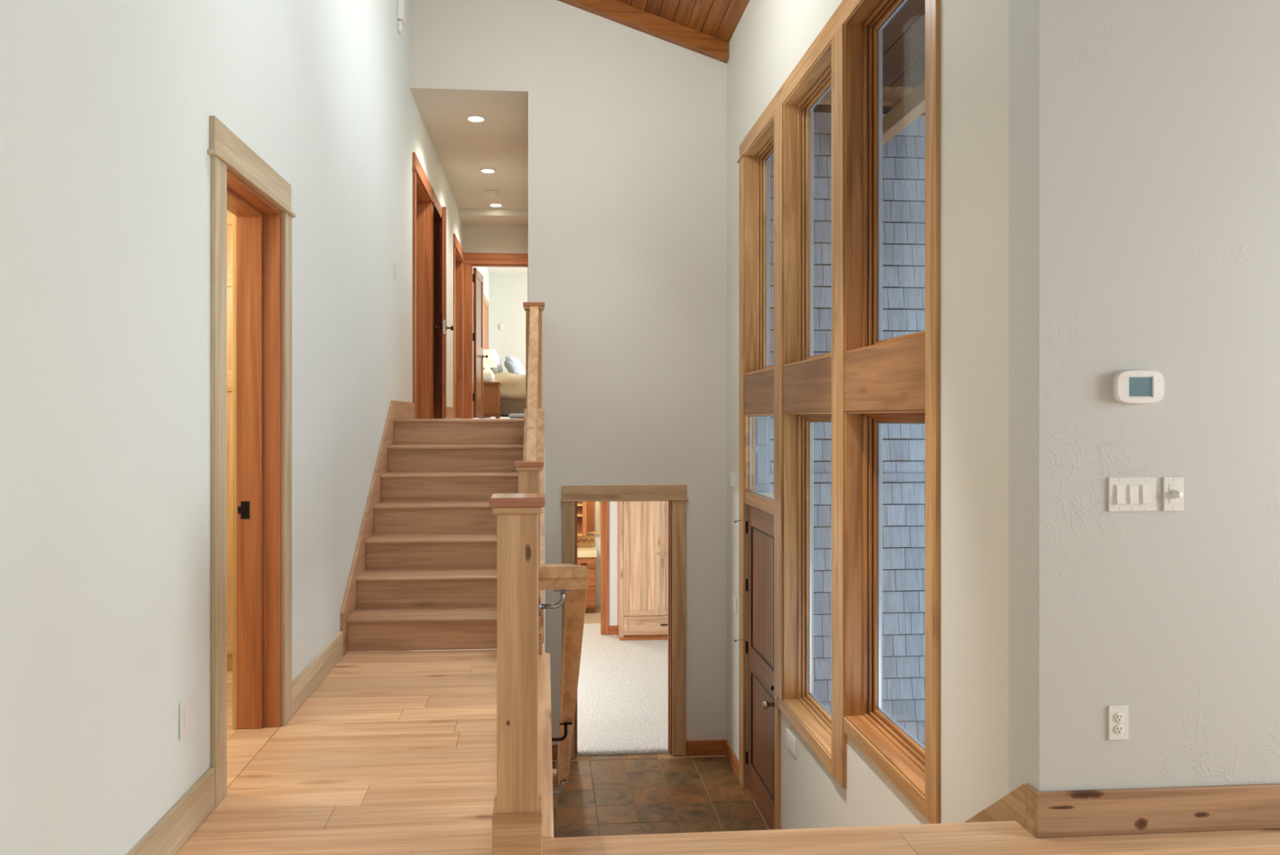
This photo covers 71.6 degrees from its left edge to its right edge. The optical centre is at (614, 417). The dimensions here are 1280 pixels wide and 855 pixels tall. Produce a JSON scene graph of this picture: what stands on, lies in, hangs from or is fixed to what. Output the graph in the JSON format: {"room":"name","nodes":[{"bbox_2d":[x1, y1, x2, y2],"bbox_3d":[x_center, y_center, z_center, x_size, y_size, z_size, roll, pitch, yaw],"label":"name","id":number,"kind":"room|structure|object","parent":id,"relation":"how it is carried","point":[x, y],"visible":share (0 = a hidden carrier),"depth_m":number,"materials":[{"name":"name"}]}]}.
{"room":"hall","nodes":[
{"label":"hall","id":0,"kind":"room"},
{"bbox_2d":[0,0,462,854],"bbox_3d":[-1.661,-1.685,4.534,0.180,6.200,17.300,0,0,-5],"label":"wall","id":1,"kind":"structure","parent":0,"point":[107,106],"depth_m":2.71,"materials":[{"name":"paint"}]},
{"bbox_2d":[126,766,214,854],"bbox_3d":[-1.171,1.340,-0.427,0.018,0.149,7.313,0,0,-5],"label":"baseboard","id":2,"kind":"structure","parent":1,"relation":"attached to","point":[173,829],"depth_m":2.93,"materials":[{"name":"beige wood"}]},
{"bbox_2d":[179,695,190,739],"bbox_3d":[-1.442,1.008,2.981,0.011,0.123,0.080,0,0,-5],"label":"wall outlet","id":3,"kind":"object","parent":1,"relation":"attached to","point":[184,706],"visible":1,"depth_m":2.97,"materials":[{"name":"white plastic"}]},
{"bbox_2d":[207,115,295,806],"bbox_3d":[-1.591,0.161,3.692,0.236,2.506,1.020,0,0,-5],"label":"door","id":4,"kind":"structure","parent":1,"relation":"in","point":[259,199],"depth_m":4.03,"materials":[{"name":"brown wood"}]},
{"bbox_2d":[292,631,342,715],"bbox_3d":[-1.577,1.340,4.724,0.018,0.149,1.070,0,0,-5],"label":"baseboard","id":5,"kind":"structure","parent":1,"relation":"attached to","point":[313,673],"depth_m":4.64,"materials":[{"name":"beige wood"}]},
{"bbox_2d":[394,262,396,279],"bbox_3d":[-1.773,-1.185,7.183,0.011,0.120,0.080,0,0,-5],"label":"light switch","id":6,"kind":"object","parent":1,"relation":"attached to","point":[395,264],"visible":1,"depth_m":7.16,"materials":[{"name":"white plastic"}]},
{"bbox_2d":[397,0,405,34],"bbox_3d":[-1.766,-3.385,7.349,0.049,0.400,0.130,0,0,-5],"label":"door chime","id":7,"kind":"object","parent":1,"relation":"attached to","point":[401,3],"visible":1,"depth_m":7.30,"materials":[{"name":"white plastic"}]},
{"bbox_2d":[395,400,414,418],"bbox_3d":[-1.804,-0.060,7.610,0.018,0.149,1.053,0,0,-5],"label":"baseboard","id":8,"kind":"structure","parent":1,"relation":"attached to","point":[404,410],"depth_m":7.59,"materials":[{"name":"brown wood"}]},
{"bbox_2d":[412,151,434,418],"bbox_3d":[-1.965,-1.208,8.773,0.189,2.444,1.330,0,0,-5],"label":"door","id":9,"kind":"structure","parent":1,"relation":"in","point":[423,201],"depth_m":9.28,"materials":[{"name":"brown wood"}]},
{"bbox_2d":[432,189,453,418],"bbox_3d":[-1.959,-1.208,9.917,0.380,2.444,1.090,0,0,-5],"label":"door","id":10,"kind":"structure","parent":1,"relation":"in","point":[439,326],"depth_m":10.18,"materials":[{"name":"brown wood"}]},
{"bbox_2d":[443,406,454,418],"bbox_3d":[-2.077,-0.060,11.086,0.018,0.149,1.290,0,0,-5],"label":"baseboard","id":11,"kind":"structure","parent":1,"relation":"attached to","point":[450,410],"depth_m":11.20,"materials":[{"name":"brown wood"}]},
{"bbox_2d":[453,233,464,418],"bbox_3d":[-2.246,-1.208,12.347,0.189,2.444,1.280,0,0,-5],"label":"door","id":12,"kind":"structure","parent":1,"relation":"in","point":[458,252],"depth_m":12.83,"materials":[{"name":"brown wood"}]},
{"bbox_2d":[396,417,524,419],"bbox_3d":[-1.417,0.115,10.230,1.200,0.200,6.179,0,0,-5],"label":"floor","id":13,"kind":"structure","parent":0,"point":[463,418],"depth_m":7.25,"materials":[{"name":"brown wood"}]},
{"bbox_2d":[523,302,544,413],"bbox_3d":[-0.665,-0.361,7.307,0.177,1.151,0.176,0,0,-5],"label":"newel post","id":14,"kind":"object","parent":13,"relation":"on","point":[526,305],"visible":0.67,"depth_m":7.24,"materials":[{"name":"brown wood"}]},
{"bbox_2d":[412,93,528,226],"bbox_3d":[-1.452,-2.967,10.674,1.200,0.235,5.090,0,0,-5],"label":"ceiling","id":15,"kind":"structure","parent":0,"point":[463,148],"depth_m":9.81,"materials":[{"name":"paint"}]},
{"bbox_2d":[466,115,486,123],"bbox_3d":[-1.372,-2.945,8.769,0.200,0.010,0.200,0,0,-5],"label":"recessed light","id":16,"kind":"object","parent":15,"relation":"in","point":[476,119],"visible":1,"depth_m":8.77,"materials":[{"name":"white plastic"}]},
{"bbox_2d":[468,116,483,121],"bbox_3d":[-1.372,-2.947,8.769,0.146,0.004,0.146,0,0,-5],"label":"diffuser","id":17,"kind":"object","parent":16,"relation":"attached to","point":[470,118],"depth_m":8.77,"materials":[{"name":"white plastic"}]},
{"bbox_2d":[479,168,496,173],"bbox_3d":[-1.517,-2.945,10.614,0.200,0.010,0.200,0,0,-5],"label":"recessed light","id":18,"kind":"object","parent":15,"relation":"in","point":[487,171],"visible":1,"depth_m":10.61,"materials":[{"name":"white plastic"}]},
{"bbox_2d":[481,169,493,173],"bbox_3d":[-1.517,-2.947,10.614,0.146,0.004,0.146,0,0,-5],"label":"diffuser","id":19,"kind":"object","parent":18,"relation":"attached to","point":[482,171],"depth_m":10.62,"materials":[{"name":"white plastic"}]},
{"bbox_2d":[485,190,498,198],"bbox_3d":[-1.601,-2.914,11.610,0.160,0.072,0.160,0,0,-5],"label":"smoke detector","id":20,"kind":"object","parent":15,"relation":"attached to","point":[490,193],"visible":1,"depth_m":11.54,"materials":[{"name":"white plastic"}]},
{"bbox_2d":[488,203,502,207],"bbox_3d":[-1.652,-2.945,12.328,0.200,0.010,0.200,0,0,-5],"label":"recessed light","id":21,"kind":"object","parent":15,"relation":"in","point":[493,205],"visible":1,"depth_m":12.33,"materials":[{"name":"white plastic"}]},
{"bbox_2d":[490,204,501,206],"bbox_3d":[-1.652,-2.947,12.328,0.146,0.004,0.146,0,0,-5],"label":"diffuser","id":22,"kind":"object","parent":21,"relation":"attached to","point":[491,205],"depth_m":12.33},
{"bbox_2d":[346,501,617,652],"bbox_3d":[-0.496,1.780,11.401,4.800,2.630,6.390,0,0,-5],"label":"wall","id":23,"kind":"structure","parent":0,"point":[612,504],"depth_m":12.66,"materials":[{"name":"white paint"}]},
{"bbox_2d":[577,501,586,535],"bbox_3d":[-0.757,1.305,14.341,0.580,1.180,0.313,0,0,-5],"label":"open shelf unit","id":24,"kind":"object","parent":23,"relation":"attached to","point":[581,505],"visible":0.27,"depth_m":14.26,"materials":[{"name":"brown wood"}]},
{"bbox_2d":[577,534,595,546],"bbox_3d":[-1.031,2.014,14.457,1.412,0.199,0.042,0,0,-5],"label":"backsplash","id":25,"kind":"structure","parent":23,"relation":"attached to","point":[588,540],"depth_m":14.49,"materials":[{"name":"brown tile"}]},
{"bbox_2d":[586,501,600,533],"bbox_3d":[-0.355,1.305,14.486,0.235,1.180,0.088,0,0,-5],"label":"upper cabinet","id":26,"kind":"object","parent":23,"relation":"attached to","point":[593,508],"visible":0.35,"depth_m":14.44,"materials":[{"name":"brown wood"}]},
{"bbox_2d":[600,501,608,634],"bbox_3d":[-0.602,1.817,12.677,1.030,2.543,0.170,0,0,-5],"label":"door","id":27,"kind":"structure","parent":23,"relation":"in","point":[604,504],"depth_m":12.63,"materials":[{"name":"brown wood"}]},
{"bbox_2d":[608,625,617,634],"bbox_3d":[-0.027,3.026,12.647,0.121,0.123,0.017,0,0,-5],"label":"baseboard","id":28,"kind":"structure","parent":23,"relation":"attached to","point":[612,628],"depth_m":12.64,"materials":[{"name":"brown wood"}]},
{"bbox_2d":[462,225,528,264],"bbox_3d":[-1.203,-1.585,13.307,2.110,3.200,0.120,0,0,-5],"label":"wall","id":29,"kind":"structure","parent":0,"point":[476,238],"depth_m":13.20,"materials":[{"name":"paint"}]},
{"bbox_2d":[463,252,528,417],"bbox_3d":[-1.759,-1.213,13.674,1.050,2.454,0.983,0,0,-5],"label":"door","id":30,"kind":"structure","parent":29,"relation":"in","point":[478,260],"depth_m":13.19,"materials":[{"name":"brown wood"}]},
{"bbox_2d":[472,266,527,417],"bbox_3d":[0.075,-1.585,16.507,5.460,3.200,6.300,0,0,-5],"label":"wall","id":31,"kind":"structure","parent":0,"point":[505,294],"depth_m":19.37,"materials":[{"name":"white paint"}]},
{"bbox_2d":[483,292,488,349],"bbox_3d":[-2.620,-1.205,18.010,0.022,2.440,1.760,0,0,-5],"label":"door","id":32,"kind":"structure","parent":31,"relation":"in","point":[486,304],"depth_m":18.11,"materials":[{"name":"brown wood"}]},
{"bbox_2d":[499,323,502,329],"bbox_3d":[-2.471,-1.975,19.350,0.070,0.140,0.029,0,0,-5],"label":"wall sensor","id":33,"kind":"object","parent":31,"relation":"attached to","point":[500,324],"visible":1,"depth_m":19.34,"materials":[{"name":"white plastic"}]},
{"bbox_2d":[486,266,527,274],"bbox_3d":[0.099,-3.185,16.519,5.210,0.100,6.080,0,0,-5],"label":"ceiling","id":34,"kind":"structure","parent":0,"point":[519,270],"depth_m":18.96,"materials":[{"name":"white paint"}]},
{"bbox_2d":[542,446,545,648],"bbox_3d":[-0.504,1.680,5.508,0.140,2.830,5.080,0,0,-5],"label":"wall","id":35,"kind":"structure","parent":0,"point":[544,643],"depth_m":6.16,"materials":[{"name":"paint"}]},
{"bbox_2d":[538,563,588,794],"bbox_3d":[-0.258,1.346,4.087,0.170,1.672,2.224,0,0,-5],"label":"wall handrail","id":36,"kind":"object","parent":35,"relation":"attached to","point":[572,580],"visible":0.81,"depth_m":3.45,"materials":[{"name":"brown wood"}]},
{"bbox_2d":[409,0,726,755],"bbox_3d":[-0.310,-0.745,8.141,3.080,7.680,0.140,0,0,-5],"label":"wall","id":37,"kind":"structure","parent":0,"point":[627,126],"depth_m":8.10,"materials":[{"name":"paint"}]},
{"bbox_2d":[551,743,558,759],"bbox_3d":[-0.554,3.026,8.042,0.152,0.133,0.017,0,0,-5],"label":"baseboard","id":38,"kind":"structure","parent":37,"relation":"attached to","point":[554,746],"depth_m":8.03,"materials":[{"name":"brown wood"}]},
{"bbox_2d":[560,484,688,758],"bbox_3d":[0.083,1.855,8.156,1.175,2.475,0.172,0,0,-5],"label":"door frame","id":39,"kind":"structure","parent":37,"relation":"in","point":[571,494],"depth_m":8.12,"materials":[{"name":"brown wood"}]},
{"bbox_2d":[557,0,728,63],"bbox_3d":[-0.395,-3.817,8.013,2.869,1.121,0.098,0,0,-5],"label":"ceiling beam","id":40,"kind":"structure","parent":37,"relation":"attached to","point":[615,11],"depth_m":8.03,"materials":[{"name":"brown wood"}]},
{"bbox_2d":[685,738,726,755],"bbox_3d":[0.843,3.026,8.152,0.379,0.133,0.017,0,0,-5],"label":"baseboard","id":41,"kind":"structure","parent":37,"relation":"attached to","point":[715,746],"depth_m":8.14,"materials":[{"name":"brown wood"}]},
{"bbox_2d":[551,605,767,837],"bbox_3d":[-0.359,3.146,9.662,4.600,0.138,9.720,0,0,-5],"label":"floor","id":42,"kind":"structure","parent":0,"point":[641,793],"depth_m":7.86,"materials":[{"name":"tile"}]},
{"bbox_2d":[577,546,597,612],"bbox_3d":[-1.018,2.603,14.204,1.440,0.976,0.550,0,0,-5],"label":"bathroom vanity","id":43,"kind":"object","parent":42,"relation":"on","point":[586,556],"visible":0.18,"depth_m":14.00,"materials":[{"name":"brown wood"}]},
{"bbox_2d":[577,546,597,557],"bbox_3d":[-1.018,2.160,14.206,1.440,0.090,0.545,0,0,-5],"label":"countertop","id":44,"kind":"structure","parent":43,"relation":"on","point":[582,552],"depth_m":13.99,"materials":[{"name":"beige stone"}]},
{"bbox_2d":[617,501,667,639],"bbox_3d":[0.611,1.877,12.503,1.120,2.423,0.397,0,0,-5],"label":"wardrobe","id":45,"kind":"object","parent":42,"relation":"on","point":[642,526],"visible":0.54,"depth_m":12.34,"materials":[{"name":"brown wood"}]},
{"bbox_2d":[174,648,1279,854],"bbox_3d":[1.210,1.545,1.199,9.400,0.260,10.200,0,0,-5],"label":"floor","id":46,"kind":"structure","parent":0,"point":[393,752],"depth_m":3.34,"materials":[{"name":"brown wood"}]},
{"bbox_2d":[226,209,232,670],"bbox_3d":[-2.559,0.115,5.143,1.505,2.599,0.545,0,0,-5],"label":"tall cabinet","id":47,"kind":"object","parent":46,"relation":"on","point":[229,215],"visible":0.02,"depth_m":4.92,"materials":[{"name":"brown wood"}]},
{"bbox_2d":[340,400,544,656],"bbox_3d":[-1.101,0.640,6.248,1.203,1.550,1.890,0,0,-5],"label":"staircase","id":48,"kind":"structure","parent":46,"relation":"on","point":[423,576],"depth_m":6.02,"materials":[{"name":"brown wood"}]},
{"bbox_2d":[524,306,538,460],"bbox_3d":[-0.588,0.098,6.347,0.074,2.031,1.789,0,0,-5],"label":"newel post","id":49,"kind":"object","parent":48,"relation":"on","point":[532,372],"visible":0.62,"depth_m":6.25,"materials":[{"name":"brown wood"}]},
{"bbox_2d":[489,493,545,854],"bbox_3d":[-0.320,0.836,2.933,0.177,1.156,0.176,0,0,-5],"label":"newel post","id":50,"kind":"object","parent":46,"relation":"on","point":[517,808],"visible":1,"depth_m":2.87,"materials":[{"name":"brown wood"}]},
{"bbox_2d":[514,460,543,653],"bbox_3d":[-0.519,0.840,5.387,0.177,1.149,0.176,0,0,-5],"label":"newel post","id":51,"kind":"object","parent":46,"relation":"on","point":[529,471],"visible":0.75,"depth_m":5.32,"materials":[{"name":"brown wood"}]},
{"bbox_2d":[538,653,554,837],"bbox_3d":[-0.335,1.432,4.165,0.075,0.034,2.344,0,0,-5],"label":"nosing","id":52,"kind":"structure","parent":46,"relation":"attached to","point":[545,762],"depth_m":3.83,"materials":[{"name":"brown wood"}]},
{"bbox_2d":[542,820,1023,846],"bbox_3d":[0.568,1.432,3.026,1.687,0.034,0.064,0,0,-5],"label":"nosing","id":53,"kind":"structure","parent":46,"relation":"attached to","point":[715,835],"depth_m":3.02,"materials":[{"name":"brown wood"}]},
{"bbox_2d":[726,0,1008,828],"bbox_3d":[1.335,-0.195,5.599,0.200,6.780,5.185,0,0,-5],"label":"wall","id":54,"kind":"structure","parent":0,"point":[770,37],"depth_m":3.61,"materials":[{"name":"paint"}]},
{"bbox_2d":[724,739,738,777],"bbox_3d":[1.046,3.026,7.862,0.019,0.133,0.591,0,0,-5],"label":"baseboard","id":55,"kind":"structure","parent":54,"relation":"attached to","point":[734,761],"depth_m":7.86,"materials":[{"name":"brown wood"}]},
{"bbox_2d":[729,471,736,487],"bbox_3d":[1.051,0.552,7.853,0.011,0.120,0.239,0,0,-5],"label":"light switch","id":56,"kind":"object","parent":54,"relation":"attached to","point":[732,476],"visible":1,"depth_m":7.85,"materials":[{"name":"white plastic"}]},
{"bbox_2d":[733,595,737,613],"bbox_3d":[1.055,1.645,7.802,0.011,0.140,0.130,0,0,-5],"label":"light switch","id":57,"kind":"object","parent":54,"relation":"attached to","point":[735,599],"visible":1,"depth_m":7.78,"materials":[{"name":"white plastic"}]},
{"bbox_2d":[733,416,773,829],"bbox_3d":[1.184,1.532,6.949,0.288,3.127,1.080,0,0,-5],"label":"door","id":58,"kind":"structure","parent":54,"relation":"in","point":[760,523],"depth_m":7.00,"materials":[{"name":"brown wood"}]},
{"bbox_2d":[744,117,773,374],"bbox_3d":[1.220,-1.270,6.906,0.203,1.830,0.990,0,0,-5],"label":"window","id":59,"kind":"structure","parent":54,"relation":"in","point":[757,158],"depth_m":7.38,"materials":[{"name":"brown wood"}]},
{"bbox_2d":[744,413,773,515],"bbox_3d":[1.154,0.341,6.924,0.072,0.748,1.036,0,0,-5],"label":"window","id":60,"kind":"structure","parent":54,"relation":"in","point":[762,502],"depth_m":7.36,"materials":[{"name":"brown wood"}]},
{"bbox_2d":[786,728,795,756],"bbox_3d":[1.197,2.196,6.004,0.011,0.123,0.220,0,0,-5],"label":"light switch","id":61,"kind":"object","parent":54,"relation":"attached to","point":[790,740],"visible":1,"depth_m":5.99,"materials":[{"name":"white plastic"}]},
{"bbox_2d":[783,411,831,755],"bbox_3d":[1.318,0.969,5.661,0.203,2.003,1.068,0,0,-5],"label":"window","id":62,"kind":"structure","parent":54,"relation":"in","point":[798,695],"depth_m":6.17,"materials":[{"name":"brown wood"}]},
{"bbox_2d":[783,42,831,366],"bbox_3d":[1.318,-1.270,5.661,0.203,1.830,1.068,0,0,-5],"label":"window","id":63,"kind":"structure","parent":54,"relation":"in","point":[798,107],"depth_m":6.17,"materials":[{"name":"brown wood"}]},
{"bbox_2d":[737,0,940,829],"bbox_3d":[1.308,0.386,5.690,0.220,5.412,3.860,0,0,-5],"label":"window","id":64,"kind":"structure","parent":54,"relation":"in","point":[863,429],"depth_m":4.91,"materials":[{"name":"brown wood"}]},
{"bbox_2d":[844,0,924,353],"bbox_3d":[1.417,-1.270,4.401,0.203,1.830,1.051,0,0,-5],"label":"window","id":65,"kind":"structure","parent":54,"relation":"in","point":[863,28],"depth_m":4.90,"materials":[{"name":"brown wood"}]},
{"bbox_2d":[882,0,924,107],"bbox_3d":[2.776,-2.921,5.954,2.730,0.428,5.265,0,0,-5],"label":"roof porch","id":66,"kind":"structure","parent":54,"relation":"attached to","point":[904,35],"depth_m":6.98,"materials":[{"name":"brown wood"}]},
{"bbox_2d":[817,86,915,106],"bbox_3d":[2.527,-2.620,7.271,2.420,0.130,0.100,0,0,-5],"label":"beam","id":67,"kind":"structure","parent":66,"relation":"attached to","point":[891,95],"depth_m":7.20,"materials":[{"name":"brown wood"}]},
{"bbox_2d":[964,782,1031,828],"bbox_3d":[0.520,2.180,4.046,1.667,1.830,2.115,0,0,-5],"label":"baseboard","id":68,"kind":"structure","parent":54,"relation":"attached to","point":[1012,806],"depth_m":3.17,"materials":[{"name":"brown wood"}]},
{"bbox_2d":[1026,785,1038,834],"bbox_3d":[1.426,1.340,3.031,0.019,0.149,0.049,0,0,-5],"label":"baseboard","id":69,"kind":"structure","parent":54,"relation":"attached to","point":[1030,789],"depth_m":3.03,"materials":[{"name":"brown wood"}]},
{"bbox_2d":[1008,0,1279,792],"bbox_3d":[3.589,-0.960,3.277,4.330,5.250,0.200,0,0,-5],"label":"wall","id":70,"kind":"structure","parent":0,"point":[1144,135],"depth_m":3.04,"materials":[{"name":"paint"}]},
{"bbox_2d":[1107,704,1128,740],"bbox_3d":[1.716,1.040,3.023,0.072,0.118,0.011,0,0,-5],"label":"wall outlet","id":71,"kind":"object","parent":70,"relation":"attached to","point":[1117,715],"visible":1,"depth_m":3.02,"materials":[{"name":"white plastic"}]},
{"bbox_2d":[1114,711,1124,721],"bbox_3d":[1.716,1.020,3.020,0.033,0.033,0.004,0,0,-5],"label":"receptacle","id":72,"kind":"object","parent":71,"relation":"attached to","point":[1118,716],"depth_m":3.02,"materials":[{"name":"white paint"}]},
{"bbox_2d":[1114,724,1124,733],"bbox_3d":[1.716,1.060,3.020,0.033,0.033,0.004,0,0,-5],"label":"receptacle","id":73,"kind":"object","parent":71,"relation":"attached to","point":[1118,728],"depth_m":3.02,"materials":[{"name":"white paint"}]},
{"bbox_2d":[1107,476,1155,511],"bbox_3d":[1.766,0.262,3.025,0.172,0.118,0.015,0,0,-5],"label":"light switch","id":74,"kind":"object","parent":70,"relation":"attached to","point":[1125,494],"visible":1,"depth_m":3.02,"materials":[{"name":"white plastic"}]},
{"bbox_2d":[1111,369,1164,404],"bbox_3d":[1.782,-0.104,3.020,0.176,0.116,0.028,0,0,-5],"label":"thermostat","id":75,"kind":"object","parent":70,"relation":"attached to","point":[1128,386],"visible":1,"depth_m":3.01,"materials":[{"name":"white plastic"}]},
{"bbox_2d":[1034,782,1279,837],"bbox_3d":[3.583,1.340,3.166,4.340,0.149,0.019,0,0,-5],"label":"baseboard","id":76,"kind":"structure","parent":70,"relation":"attached to","point":[1081,812],"depth_m":3.02,"materials":[{"name":"beige wood"}]},
{"bbox_2d":[1163,476,1183,511],"bbox_3d":[1.915,0.262,3.026,0.074,0.118,0.036,0,0,-5],"label":"dimmer switch","id":77,"kind":"object","parent":70,"relation":"attached to","point":[1173,486],"visible":1,"depth_m":3.04,"materials":[{"name":"white plastic"}]},
{"bbox_3d":[0.104,0.067,16.459,5.210,0.097,6.200,0,0,-4],"label":"floor","id":78,"kind":"structure","parent":0,"visible":0},
{"bbox_2d":[479,382,502,417],"bbox_3d":[-2.166,-0.292,15.337,0.408,0.616,0.560,0,0,-5],"label":"nightstand","id":79,"kind":"object","parent":78,"relation":"on","point":[491,390],"visible":0.71,"depth_m":15.10,"materials":[{"name":"brown wood"}]},
{"bbox_2d":[483,349,497,382],"bbox_3d":[-2.192,-0.880,15.295,0.320,0.560,0.320,0,0,-5],"label":"table lamp","id":80,"kind":"object","parent":79,"relation":"on","point":[491,362],"visible":0.71,"depth_m":15.18,"materials":[{"name":"white fabric"}]},
{"bbox_2d":[478,367,525,417],"bbox_3d":[-1.327,-0.535,16.837,2.376,1.100,2.098,0,0,-5],"label":"bed","id":81,"kind":"object","parent":78,"relation":"on","point":[513,388],"visible":0.15,"depth_m":15.82,"materials":[{"name":"beige fabric"}]},
{"bbox_2d":[490,354,502,373],"bbox_3d":[-2.205,-0.989,16.383,0.225,0.427,0.600,0,0,2],"label":"pillow","id":82,"kind":"object","parent":81,"relation":"on","point":[499,369],"visible":0.47,"depth_m":16.19,"materials":[{"name":"fabric"}]},
{"bbox_2d":[493,371,525,399],"bbox_3d":[-1.263,-0.553,16.842,2.247,0.544,2.098,0,0,-5],"label":"comforter","id":83,"kind":"object","parent":81,"relation":"on","point":[513,385],"depth_m":15.80,"materials":[{"name":"beige fabric"}]},
{"bbox_2d":[504,360,519,374],"bbox_3d":[-1.877,-0.894,16.170,0.215,0.254,0.420,0,0,7],"label":"pillow","id":84,"kind":"object","parent":81,"relation":"on","point":[510,366],"visible":0.88,"depth_m":16.00,"materials":[{"name":"fabric"}]},
{"bbox_2d":[505,355,525,374],"bbox_3d":[-1.858,-0.953,16.636,0.277,0.356,0.550,0,0,12],"label":"pillow","id":85,"kind":"object","parent":81,"relation":"on","point":[522,371],"visible":0.52,"depth_m":16.50,"materials":[{"name":"fabric"}]},
{"bbox_2d":[508,413,524,417],"bbox_3d":[-1.633,-0.023,15.233,0.391,0.097,0.590,0,0,-5],"label":"rug","id":86,"kind":"object","parent":78,"relation":"on","point":[512,415],"visible":0.56,"depth_m":14.94,"materials":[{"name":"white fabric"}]},
{"label":"outside","id":87,"kind":"structure","parent":0,"visible":0},
{"bbox_2d":[769,104,924,746],"bbox_3d":[2.895,0.155,8.274,3.330,6.680,0.158,0,0,-5],"label":"wall","id":88,"kind":"structure","parent":87,"point":[904,154],"depth_m":8.18,"materials":[{"name":"wood"}]},
{"bbox_2d":[769,472,924,481],"bbox_3d":[2.851,0.547,8.198,3.230,0.075,0.062,0,0,-5],"label":"trim","id":89,"kind":"structure","parent":88,"relation":"attached to","point":[823,477],"depth_m":8.14,"materials":[{"name":"wood"}]},
{"bbox_2d":[882,80,924,145],"bbox_3d":[2.457,-2.460,5.738,0.120,0.150,4.845,0,0,-5],"label":"beam","id":90,"kind":"structure","parent":88,"relation":"attached to","point":[912,106],"depth_m":7.09,"materials":[{"name":"beige wood"}]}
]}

